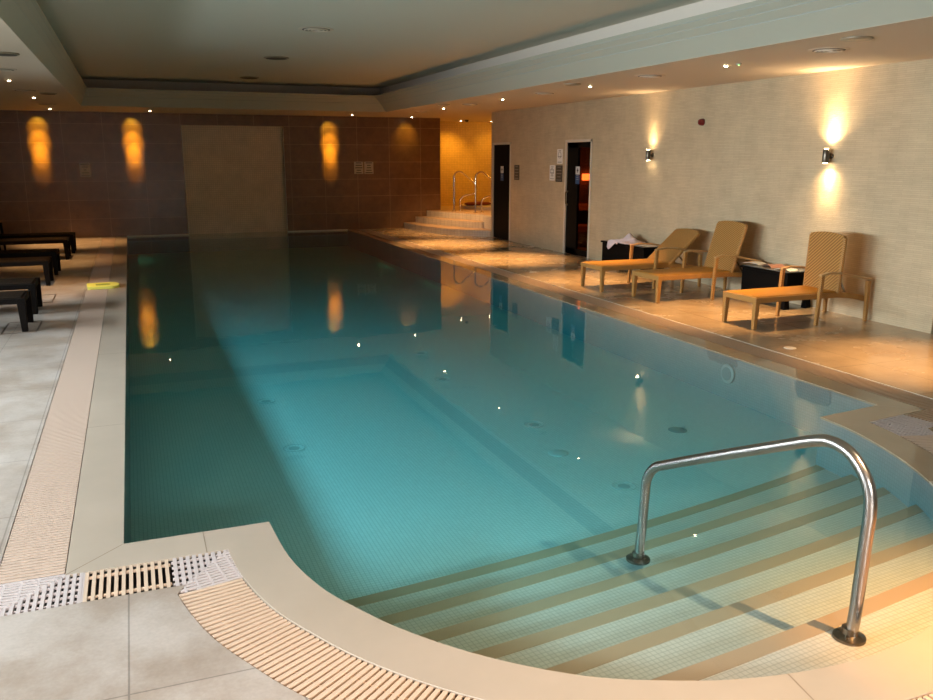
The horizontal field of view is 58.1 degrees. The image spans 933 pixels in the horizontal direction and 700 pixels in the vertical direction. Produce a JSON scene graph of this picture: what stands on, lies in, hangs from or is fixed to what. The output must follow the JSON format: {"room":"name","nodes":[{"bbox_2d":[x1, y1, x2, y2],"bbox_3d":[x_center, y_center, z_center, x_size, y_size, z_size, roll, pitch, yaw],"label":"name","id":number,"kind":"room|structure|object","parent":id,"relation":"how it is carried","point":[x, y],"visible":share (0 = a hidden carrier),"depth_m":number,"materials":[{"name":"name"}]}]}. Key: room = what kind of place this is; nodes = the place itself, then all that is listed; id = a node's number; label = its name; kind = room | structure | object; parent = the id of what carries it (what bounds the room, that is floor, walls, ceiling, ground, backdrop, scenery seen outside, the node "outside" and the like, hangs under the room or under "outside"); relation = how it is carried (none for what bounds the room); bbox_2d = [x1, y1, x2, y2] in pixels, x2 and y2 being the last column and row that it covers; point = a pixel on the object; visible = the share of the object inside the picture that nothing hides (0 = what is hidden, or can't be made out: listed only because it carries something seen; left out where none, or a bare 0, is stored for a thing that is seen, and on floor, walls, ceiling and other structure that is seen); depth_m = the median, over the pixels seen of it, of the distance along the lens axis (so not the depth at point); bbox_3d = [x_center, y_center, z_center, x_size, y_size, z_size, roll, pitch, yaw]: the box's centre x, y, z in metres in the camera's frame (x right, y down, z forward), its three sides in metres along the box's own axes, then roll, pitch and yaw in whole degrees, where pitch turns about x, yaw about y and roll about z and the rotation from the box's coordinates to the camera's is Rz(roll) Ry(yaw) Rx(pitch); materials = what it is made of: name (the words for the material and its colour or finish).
{"room":"indoor swimming pool","nodes":[
{"label":"indoor swimming pool","id":0,"kind":"room"},
{"bbox_2d":[0,110,440,239],"bbox_3d":[-6.717,-4.398,21.285,12.200,2.984,1.840,-5,14,-21],"label":"wall","id":1,"kind":"structure","parent":0,"point":[135,186],"depth_m":20.11,"materials":[{"name":"brown tile"}]},
{"bbox_2d":[79,163,90,176],"bbox_3d":[-8.839,-4.174,19.459,0.230,0.320,0.010,-5,14,-21],"label":"notice","id":2,"kind":"object","parent":1,"relation":"attached to","point":[85,171],"visible":1,"depth_m":19.45,"materials":[{"name":"beige"}]},
{"bbox_2d":[181,125,286,233],"bbox_3d":[-5.744,-4.171,20.886,2.390,2.720,0.170,-5,14,-21],"label":"wall panel","id":3,"kind":"object","parent":1,"relation":"attached to","point":[234,175],"visible":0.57,"depth_m":20.78,"materials":[{"name":"grey tile"}]},
{"bbox_2d":[181,126,287,231],"bbox_3d":[-5.700,-4.203,20.761,2.417,2.600,0.076,-5,14,-21],"label":"trim","id":4,"kind":"structure","parent":1,"relation":"attached to","point":[181,126],"depth_m":20.57,"materials":[{"name":"beige tile"}]},
{"bbox_2d":[127,229,347,236],"bbox_3d":[-5.619,-2.915,21.038,5.373,0.065,0.030,-5,14,-21],"label":"trim","id":5,"kind":"structure","parent":1,"relation":"attached to","point":[336,229],"depth_m":20.55,"materials":[{"name":"beige tile"}]},
{"bbox_2d":[189,231,286,234],"bbox_3d":[-5.701,-2.880,21.067,2.390,0.124,0.071,-5,14,-21],"label":"sill","id":6,"kind":"structure","parent":1,"relation":"attached to","point":[276,231],"depth_m":21.13,"materials":[{"name":"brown stone"}]},
{"bbox_2d":[354,162,362,173],"bbox_3d":[-2.795,-4.725,21.771,0.240,0.310,0.010,-5,14,-21],"label":"notice","id":7,"kind":"object","parent":1,"relation":"attached to","point":[358,166],"visible":1,"depth_m":21.77,"materials":[{"name":"beige"}]},
{"bbox_2d":[364,162,373,173],"bbox_3d":[-2.543,-4.747,21.867,0.240,0.310,0.010,-5,14,-21],"label":"notice","id":8,"kind":"object","parent":1,"relation":"attached to","point":[368,166],"visible":1,"depth_m":21.86,"materials":[{"name":"beige"}]},
{"bbox_2d":[368,229,932,398],"bbox_3d":[0.606,-1.335,14.205,0.012,0.052,17.639,-5,14,-21],"label":"trim","id":9,"kind":"structure","parent":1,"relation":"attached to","point":[368,229],"depth_m":8.95,"materials":[{"name":"beige tile"}]},
{"bbox_2d":[36,0,702,87],"bbox_3d":[-1.501,-3.889,9.857,6.370,0.030,19.000,-5,14,-21],"label":"ceiling","id":10,"kind":"structure","parent":0,"point":[371,43],"depth_m":10.84,"materials":[{"name":"beige paint"}]},
{"bbox_2d":[240,76,258,78],"bbox_3d":[-4.375,-5.485,16.919,0.380,0.020,0.380,-5,14,-21],"label":"ceiling vent","id":11,"kind":"object","parent":10,"relation":"in","point":[245,77],"visible":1,"depth_m":16.82,"materials":[{"name":"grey metal"}]},
{"bbox_2d":[264,56,288,59],"bbox_3d":[-3.071,-4.712,13.555,0.400,0.020,0.400,-5,14,-21],"label":"ceiling vent","id":12,"kind":"object","parent":10,"relation":"in","point":[266,57],"visible":1,"depth_m":13.50,"materials":[{"name":"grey metal"}]},
{"bbox_2d":[266,57,285,59],"bbox_3d":[-3.071,-4.703,13.556,0.340,0.003,0.340,-5,14,-21],"label":"grille","id":13,"kind":"object","parent":12,"relation":"attached to","point":[270,58],"depth_m":13.51,"materials":[{"name":"brown"}]},
{"bbox_2d":[298,26,333,31],"bbox_3d":[-1.888,-4.019,10.542,0.440,0.021,0.440,-5,14,-21],"label":"ceiling vent","id":14,"kind":"object","parent":10,"relation":"in","point":[310,28],"visible":1,"depth_m":10.46,"materials":[{"name":"white metal"}]},
{"bbox_2d":[35,0,755,95],"bbox_3d":[-1.501,-3.767,9.885,6.370,0.220,19.000,-5,14,-21],"label":"trim","id":15,"kind":"structure","parent":10,"relation":"attached to","point":[705,6],"depth_m":14.51,"materials":[{"name":"beige paint"}]},
{"bbox_2d":[440,121,491,205],"bbox_3d":[1.604,-4.731,22.768,4.400,2.984,5.500,-5,14,-21],"label":"wall","id":16,"kind":"structure","parent":0,"point":[465,147],"depth_m":24.73,"materials":[{"name":"yellow tile"}]},
{"bbox_2d":[0,228,932,699],"bbox_3d":[-0.141,-0.601,11.161,16.200,0.120,26.600,-5,14,-21],"label":"floor","id":17,"kind":"structure","parent":0,"point":[148,645],"depth_m":6.94,"materials":[{"name":"tile"}]},
{"bbox_2d":[0,290,33,331],"bbox_3d":[-5.914,-0.469,8.940,2.236,0.608,0.732,-5,14,-21],"label":"sun lounger","id":18,"kind":"object","parent":17,"relation":"on","point":[22,298],"visible":1,"depth_m":9.11,"materials":[{"name":"black wood"}]},
{"bbox_2d":[0,277,42,313],"bbox_3d":[-6.324,-0.703,9.955,2.236,0.608,0.732,-5,14,-21],"label":"sun lounger","id":19,"kind":"object","parent":17,"relation":"on","point":[33,284],"visible":0.97,"depth_m":10.11,"materials":[{"name":"black wood"}]},
{"bbox_2d":[1,321,41,333],"bbox_3d":[-4.952,-0.254,9.355,0.352,0.003,0.692,-5,14,-21],"label":"floor hatch","id":20,"kind":"object","parent":17,"relation":"on","point":[41,321],"visible":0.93,"depth_m":9.28,"materials":[{"name":"grey metal"}]},
{"bbox_2d":[0,256,53,285],"bbox_3d":[-7.277,-1.216,12.187,2.236,0.608,0.732,-5,14,-21],"label":"sun lounger","id":21,"kind":"object","parent":17,"relation":"on","point":[46,261],"visible":1,"depth_m":12.30,"materials":[{"name":"black wood"}]},
{"bbox_2d":[0,248,60,274],"bbox_3d":[-7.705,-1.472,13.301,2.236,0.608,0.732,-5,14,-21],"label":"sun lounger","id":22,"kind":"object","parent":17,"relation":"on","point":[55,254],"visible":0.98,"depth_m":13.40,"materials":[{"name":"black wicker"}]},
{"bbox_2d":[0,237,70,259],"bbox_3d":[-8.501,-1.943,15.352,2.236,0.608,0.732,-5,14,-21],"label":"sun lounger","id":23,"kind":"object","parent":17,"relation":"on","point":[41,240],"visible":1,"depth_m":15.41,"materials":[{"name":"black wicker"}]},
{"bbox_2d":[0,223,76,252],"bbox_3d":[-8.866,-2.175,16.364,2.236,0.608,0.732,-5,14,-21],"label":"sun lounger","id":24,"kind":"object","parent":17,"relation":"on","point":[71,235],"visible":0.81,"depth_m":16.42,"materials":[{"name":"black wicker"}]},
{"bbox_2d":[0,572,85,615],"bbox_3d":[-1.867,1.069,3.649,0.380,0.017,0.309,-5,14,-21],"label":"grate","id":25,"kind":"object","parent":17,"relation":"on","point":[13,595],"visible":0.98,"depth_m":3.66,"materials":[{"name":"grey plastic"}]},
{"bbox_2d":[0,237,115,583],"bbox_3d":[-5.225,-0.817,11.862,0.280,0.019,17.822,-5,14,-21],"label":"grate","id":26,"kind":"object","parent":17,"relation":"in","point":[38,544],"visible":0.95,"depth_m":5.24,"materials":[{"name":"beige plastic"}]},
{"bbox_2d":[87,282,119,289],"bbox_3d":[-5.299,-0.939,12.255,0.436,0.041,0.437,-6,14,-25],"label":"kickboard","id":27,"kind":"object","parent":26,"relation":"on","point":[104,285],"visible":1,"depth_m":12.14,"materials":[{"name":"yellow plastic"}]},
{"bbox_2d":[82,559,171,601],"bbox_3d":[-1.521,1.040,3.776,0.364,0.017,0.282,-5,14,-21],"label":"grate","id":28,"kind":"object","parent":17,"relation":"in","point":[94,577],"visible":0.98,"depth_m":3.77,"materials":[{"name":"beige plastic"}]},
{"bbox_2d":[171,550,242,593],"bbox_3d":[-1.197,1.019,3.868,0.297,0.017,0.358,-5,14,-21],"label":"grate","id":29,"kind":"object","parent":17,"relation":"in","point":[222,568],"visible":1,"depth_m":3.85,"materials":[{"name":"grey plastic"}]},
{"bbox_2d":[404,206,490,236],"bbox_3d":[1.014,-3.567,22.819,5.250,0.450,5.060,-5,14,-21],"label":"steps","id":30,"kind":"structure","parent":17,"relation":"on","point":[446,221],"depth_m":21.33,"materials":[{"name":"white tile"}]},
{"bbox_2d":[452,171,476,210],"bbox_3d":[-0.074,-4.279,22.553,0.719,1.060,0.260,-5,14,-21],"label":"handrail","id":31,"kind":"object","parent":30,"relation":"on","point":[456,171],"visible":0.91,"depth_m":22.43,"materials":[{"name":"silver metal"}]},
{"bbox_2d":[461,202,490,209],"bbox_3d":[1.182,-4.121,24.006,2.700,0.100,2.700,-5,14,-21],"label":"tub","id":32,"kind":"object","parent":30,"relation":"on","point":[478,207],"visible":0.29,"depth_m":23.15,"materials":[{"name":"beige tile"}]},
{"bbox_2d":[464,201,490,205],"bbox_3d":[0.325,-4.097,23.445,0.800,0.098,0.480,-5,14,-21],"label":"towel","id":33,"kind":"object","parent":32,"relation":"on","point":[477,202],"visible":0.89,"depth_m":23.25,"materials":[{"name":"brown fabric"}]},
{"bbox_2d":[473,171,490,212],"bbox_3d":[0.489,-4.117,21.848,0.719,1.060,0.260,-5,14,-21],"label":"handrail","id":34,"kind":"object","parent":30,"relation":"on","point":[489,177],"visible":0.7,"depth_m":21.70,"materials":[{"name":"silver metal"}]},
{"bbox_2d":[6,246,928,699],"bbox_3d":[-1.929,-0.728,11.909,6.443,0.030,20.202,-5,14,-21],"label":"trough","id":35,"kind":"object","parent":17,"relation":"in","point":[162,563],"visible":0.12,"depth_m":3.94,"materials":[{"name":"grey"}]},
{"bbox_2d":[124,272,932,600],"bbox_3d":[-2.019,-0.582,12.177,5.433,0.585,19.810,-5,14,-21],"label":"swimming pool","id":36,"kind":"object","parent":17,"relation":"in","point":[402,476],"visible":0.56,"depth_m":7.30,"materials":[{"name":"liquid"}]},
{"bbox_2d":[257,398,274,403],"bbox_3d":[-1.921,0.489,8.042,0.174,0.005,0.174,-5,14,-21],"label":"inlet","id":37,"kind":"object","parent":36,"relation":"on","point":[263,401],"visible":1,"depth_m":8.03,"materials":[{"name":"grey plastic"}]},
{"bbox_2d":[283,444,304,451],"bbox_3d":[-1.386,0.788,6.742,0.174,0.005,0.174,-5,14,-21],"label":"inlet","id":38,"kind":"object","parent":36,"relation":"on","point":[292,447],"visible":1,"depth_m":6.73,"materials":[{"name":"grey plastic"}]},
{"bbox_2d":[127,230,475,280],"bbox_3d":[-2.026,-0.581,12.195,5.381,0.616,19.669,-5,14,-21],"label":"pool water","id":39,"kind":"object","parent":36,"relation":"in","point":[333,251],"visible":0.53,"depth_m":16.09,"materials":[{"name":"teal liquid"}]},
{"bbox_2d":[414,351,427,354],"bbox_3d":[-0.543,0.036,10.021,0.174,0.005,0.174,-5,14,-21],"label":"inlet","id":40,"kind":"object","parent":36,"relation":"on","point":[420,352],"visible":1,"depth_m":10.00,"materials":[{"name":"grey plastic"}]},
{"bbox_2d":[65,229,932,699],"bbox_3d":[-1.982,-0.854,12.018,5.863,0.014,19.912,-5,14,-21],"label":"pool coping","id":41,"kind":"object","parent":36,"relation":"on","point":[904,671],"visible":1,"depth_m":3.79,"materials":[{"name":"stone"}]},
{"bbox_2d":[66,246,925,699],"bbox_3d":[-1.483,-0.577,10.780,5.866,0.001,17.125,-5,14,-21],"label":"trim","id":42,"kind":"structure","parent":41,"relation":"on","point":[398,246],"depth_m":4.04,"materials":[{"name":"brown"}]},
{"bbox_2d":[524,421,543,427],"bbox_3d":[0.590,0.652,7.341,0.174,0.005,0.174,-5,14,-21],"label":"inlet","id":43,"kind":"object","parent":36,"relation":"on","point":[530,424],"visible":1,"depth_m":7.34,"materials":[{"name":"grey plastic"}]},
{"bbox_2d":[548,449,567,456],"bbox_3d":[0.724,0.813,6.639,0.160,0.004,0.160,-5,14,-21],"label":"floor drain","id":44,"kind":"object","parent":36,"relation":"on","point":[556,452],"visible":1,"depth_m":6.64,"materials":[{"name":"grey plastic"}]},
{"bbox_2d":[612,481,635,490],"bbox_3d":[1.120,0.967,5.968,0.174,0.005,0.174,-5,14,-21],"label":"inlet","id":45,"kind":"object","parent":36,"relation":"on","point":[623,486],"visible":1,"depth_m":5.96,"materials":[{"name":"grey plastic"}]},
{"bbox_2d":[345,465,932,680],"bbox_3d":[1.375,1.248,4.333,4.086,0.532,2.054,-8,15,-30],"label":"steps","id":46,"kind":"structure","parent":36,"relation":"in","point":[756,581],"depth_m":4.10,"materials":[{"name":"tile"}]},
{"bbox_2d":[626,434,877,646],"bbox_3d":[1.246,0.756,3.888,0.128,1.014,1.367,-8,15,-31],"label":"handrail","id":47,"kind":"object","parent":46,"relation":"on","point":[849,634],"visible":1,"depth_m":3.41,"materials":[{"name":"silver metal"}]},
{"bbox_2d":[668,427,686,432],"bbox_3d":[1.811,0.684,7.202,0.160,0.004,0.160,-5,14,-21],"label":"floor drain","id":48,"kind":"object","parent":36,"relation":"on","point":[672,429],"visible":1,"depth_m":7.20,"materials":[{"name":"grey plastic"}]},
{"bbox_2d":[721,364,734,383],"bbox_3d":[2.503,0.228,8.052,0.029,0.189,0.190,-5,14,-21],"label":"underwater light","id":49,"kind":"object","parent":36,"relation":"attached to","point":[727,370],"visible":1,"depth_m":8.03,"materials":[{"name":"white glass"}]},
{"bbox_2d":[179,435,932,699],"bbox_3d":[1.464,1.040,3.791,4.986,0.018,2.217,-6,14,-26],"label":"grate","id":50,"kind":"object","parent":17,"relation":"in","point":[230,612],"visible":0.94,"depth_m":3.22,"materials":[{"name":"beige plastic"}]},
{"bbox_2d":[601,240,663,269],"bbox_3d":[2.751,-1.538,13.942,0.450,0.469,1.320,-5,14,-21],"label":"side table","id":51,"kind":"object","parent":17,"relation":"on","point":[619,251],"visible":0.36,"depth_m":13.79,"materials":[{"name":"black paint"}]},
{"bbox_2d":[607,233,645,248],"bbox_3d":[2.661,-1.805,13.977,0.446,0.277,0.741,-5,14,-21],"label":"towel","id":52,"kind":"object","parent":51,"relation":"on","point":[628,239],"visible":0.98,"depth_m":13.89,"materials":[{"name":"grey fabric"}]},
{"bbox_2d":[581,228,702,291],"bbox_3d":[2.562,-1.344,12.318,1.650,0.817,0.732,-5,14,-20],"label":"sun lounger","id":53,"kind":"object","parent":17,"relation":"on","point":[679,240],"visible":0.91,"depth_m":12.26,"materials":[{"name":"beige wicker"}]},
{"bbox_2d":[357,229,932,408],"bbox_3d":[0.415,-1.365,14.274,0.282,0.019,17.357,-5,14,-21],"label":"grate","id":54,"kind":"object","parent":17,"relation":"in","point":[880,389],"visible":0.93,"depth_m":8.77,"materials":[{"name":"beige"}]},
{"bbox_2d":[632,221,761,302],"bbox_3d":[3.111,-1.225,11.370,1.605,1.009,0.732,-5,14,-21],"label":"sun lounger","id":55,"kind":"object","parent":17,"relation":"on","point":[728,237],"visible":0.89,"depth_m":11.34,"materials":[{"name":"beige wicker"}]},
{"bbox_2d":[740,264,810,309],"bbox_3d":[3.995,-0.830,10.858,0.450,0.469,0.880,-5,14,-21],"label":"side table","id":56,"kind":"object","parent":17,"relation":"on","point":[754,276],"visible":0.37,"depth_m":10.69,"materials":[{"name":"black paint"}]},
{"bbox_2d":[744,261,765,264],"bbox_3d":[3.834,-1.163,11.202,0.200,0.024,0.260,-11,17,-40],"label":"magazine","id":57,"kind":"object","parent":56,"relation":"on","point":[754,262],"visible":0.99,"depth_m":11.15,"materials":[{"name":"beige paper"}]},
{"bbox_2d":[763,264,784,267],"bbox_3d":[3.996,-1.101,10.907,0.200,0.034,0.260,-1,13,-6],"label":"magazine","id":58,"kind":"object","parent":56,"relation":"on","point":[770,265],"visible":0.97,"depth_m":10.83,"materials":[{"name":"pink paper"}]},
{"bbox_2d":[774,268,798,271],"bbox_3d":[4.027,-1.017,10.564,0.180,0.024,0.240,-8,15,-31],"label":"magazine","id":59,"kind":"object","parent":56,"relation":"on","point":[788,269],"visible":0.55,"depth_m":10.50,"materials":[{"name":"beige paper"}]},
{"bbox_2d":[722,231,871,329],"bbox_3d":[3.798,-0.835,9.653,1.595,1.020,0.672,-5,14,-21],"label":"sun lounger","id":60,"kind":"object","parent":17,"relation":"on","point":[826,251],"visible":1,"depth_m":9.62,"materials":[{"name":"beige wicker"}]},
{"bbox_2d":[870,415,932,435],"bbox_3d":[3.130,0.546,5.948,0.490,0.017,0.431,-5,14,-21],"label":"grate","id":61,"kind":"object","parent":17,"relation":"in","point":[901,425],"visible":0.94,"depth_m":5.96,"materials":[{"name":"grey plastic"}]},
{"bbox_2d":[905,408,932,421],"bbox_3d":[3.538,0.489,6.197,0.541,0.017,0.344,-5,14,-21],"label":"grate","id":62,"kind":"object","parent":17,"relation":"in","point":[927,415],"visible":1,"depth_m":6.21,"materials":[{"name":"beige plastic"}]},
{"bbox_2d":[0,16,932,121],"bbox_3d":[-0.138,-3.465,10.504,16.600,0.030,27.000,-5,14,-21],"label":"ceiling","id":63,"kind":"structure","parent":0,"point":[909,40],"depth_m":10.76,"materials":[{"name":"beige paint"}]},
{"bbox_2d":[0,68,16,71],"bbox_3d":[-5.490,-3.311,9.924,0.320,0.018,0.320,-5,14,-21],"label":"ceiling vent","id":64,"kind":"object","parent":63,"relation":"in","point":[1,69],"visible":1,"depth_m":9.91,"materials":[{"name":"beige paint"}]},
{"bbox_2d":[0,52,19,55],"bbox_3d":[-4.615,-2.959,8.395,0.260,0.020,0.260,-5,14,-21],"label":"ceiling vent","id":65,"kind":"object","parent":63,"relation":"in","point":[1,53],"visible":1,"depth_m":8.34,"materials":[{"name":"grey metal"}]},
{"bbox_2d":[0,54,17,55],"bbox_3d":[-4.615,-2.950,8.397,0.221,0.003,0.221,-5,14,-21],"label":"grille","id":66,"kind":"object","parent":65,"relation":"attached to","point":[0,54],"depth_m":8.41,"materials":[{"name":"grey metal"}]},
{"bbox_2d":[39,92,56,94],"bbox_3d":[-6.793,-4.162,13.635,0.260,0.020,0.260,-5,14,-21],"label":"ceiling vent","id":67,"kind":"object","parent":63,"relation":"in","point":[44,93],"visible":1,"depth_m":13.59,"materials":[{"name":"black metal"}]},
{"bbox_2d":[0,0,932,111],"bbox_3d":[-1.525,-3.495,9.938,6.420,0.334,19.000,-5,14,-21],"label":"ceiling bulkhead","id":68,"kind":"structure","parent":63,"relation":"attached to","point":[757,23],"depth_m":9.60,"materials":[{"name":"beige paint"}]},
{"bbox_2d":[533,92,555,94],"bbox_3d":[1.262,-4.134,13.539,0.380,0.019,0.380,-5,14,-21],"label":"ceiling vent","id":69,"kind":"object","parent":63,"relation":"in","point":[537,93],"visible":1,"depth_m":13.44,"materials":[{"name":"beige metal"}]},
{"bbox_2d":[564,83,580,85],"bbox_3d":[1.491,-3.740,11.826,0.240,0.020,0.240,-5,14,-21],"label":"ceiling vent","id":70,"kind":"object","parent":63,"relation":"in","point":[566,84],"visible":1,"depth_m":11.75,"materials":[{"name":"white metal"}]},
{"bbox_2d":[635,74,664,77],"bbox_3d":[2.325,-3.467,10.637,0.380,0.019,0.380,-5,14,-21],"label":"ceiling vent","id":71,"kind":"object","parent":63,"relation":"in","point":[643,75],"visible":1,"depth_m":10.56,"materials":[{"name":"white metal"}]},
{"bbox_2d":[808,47,849,52],"bbox_3d":[3.481,-2.876,8.064,0.380,0.019,0.380,-5,14,-21],"label":"ceiling vent","id":72,"kind":"object","parent":63,"relation":"in","point":[826,49],"visible":1,"depth_m":7.98,"materials":[{"name":"beige paint"}]},
{"bbox_2d":[841,36,872,41],"bbox_3d":[3.387,-2.697,7.285,0.260,0.020,0.260,-5,14,-21],"label":"ceiling vent","id":73,"kind":"object","parent":63,"relation":"in","point":[853,38],"visible":1,"depth_m":7.22,"materials":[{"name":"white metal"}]},
{"bbox_2d":[843,38,870,41],"bbox_3d":[3.387,-2.688,7.287,0.221,0.003,0.221,-5,14,-21],"label":"grille","id":74,"kind":"object","parent":73,"relation":"attached to","point":[844,39],"depth_m":7.25,"materials":[{"name":"beige metal"}]},
{"bbox_2d":[491,58,932,333],"bbox_3d":[2.899,-2.783,14.284,0.220,2.984,12.110,-5,14,-21],"label":"wall","id":75,"kind":"structure","parent":0,"point":[755,160],"depth_m":11.18,"materials":[{"name":"stone"}]},
{"bbox_2d":[491,142,510,240],"bbox_3d":[0.838,-3.642,19.280,0.112,2.180,1.040,-5,14,-21],"label":"door","id":76,"kind":"structure","parent":75,"relation":"in","point":[501,152],"depth_m":19.30,"materials":[{"name":"black paint"}]},
{"bbox_2d":[514,165,518,179],"bbox_3d":[1.101,-3.891,18.398,0.008,0.320,0.250,-5,14,-21],"label":"wall sign","id":77,"kind":"object","parent":75,"relation":"attached to","point":[516,167],"visible":1,"depth_m":18.40,"materials":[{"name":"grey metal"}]},
{"bbox_2d":[549,165,554,180],"bbox_3d":[1.719,-3.557,16.855,0.014,0.300,0.220,-5,14,-21],"label":"wall sign","id":78,"kind":"object","parent":75,"relation":"attached to","point":[552,167],"visible":1,"depth_m":16.84,"materials":[{"name":"white plastic"}]},
{"bbox_2d":[556,165,562,181],"bbox_3d":[1.829,-3.486,16.590,0.008,0.320,0.270,-5,14,-21],"label":"wall sign","id":79,"kind":"object","parent":75,"relation":"attached to","point":[559,168],"visible":1,"depth_m":16.58,"materials":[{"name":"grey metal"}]},
{"bbox_2d":[557,149,562,163],"bbox_3d":[1.833,-3.804,16.502,0.014,0.280,0.220,-5,14,-21],"label":"wall sign","id":80,"kind":"object","parent":75,"relation":"attached to","point":[559,151],"visible":1,"depth_m":16.49,"materials":[{"name":"white plastic"}]},
{"bbox_2d":[563,139,592,257],"bbox_3d":[2.134,-2.893,16.017,0.149,2.180,1.020,-5,14,-21],"label":"door","id":81,"kind":"structure","parent":75,"relation":"in","point":[578,154],"depth_m":16.05,"materials":[{"name":"black paint"}]},
{"bbox_2d":[645,150,653,159],"bbox_3d":[2.955,-3.151,13.566,0.126,0.171,0.078,-5,14,-21],"label":"wall lamp","id":82,"kind":"object","parent":75,"relation":"attached to","point":[648,152],"visible":1,"depth_m":13.53,"materials":[{"name":"grey metal"}]},
{"bbox_2d":[698,119,704,125],"bbox_3d":[3.443,-3.348,12.328,0.070,0.100,0.100,-5,14,-21],"label":"fire alarm","id":83,"kind":"object","parent":75,"relation":"attached to","point":[701,122],"visible":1,"depth_m":12.30,"materials":[{"name":"red plastic"}]},
{"bbox_2d":[822,149,833,162],"bbox_3d":[4.349,-2.337,10.115,0.126,0.171,0.078,-5,14,-21],"label":"wall lamp","id":84,"kind":"object","parent":75,"relation":"attached to","point":[827,155],"visible":1,"depth_m":10.08,"materials":[{"name":"grey metal"}]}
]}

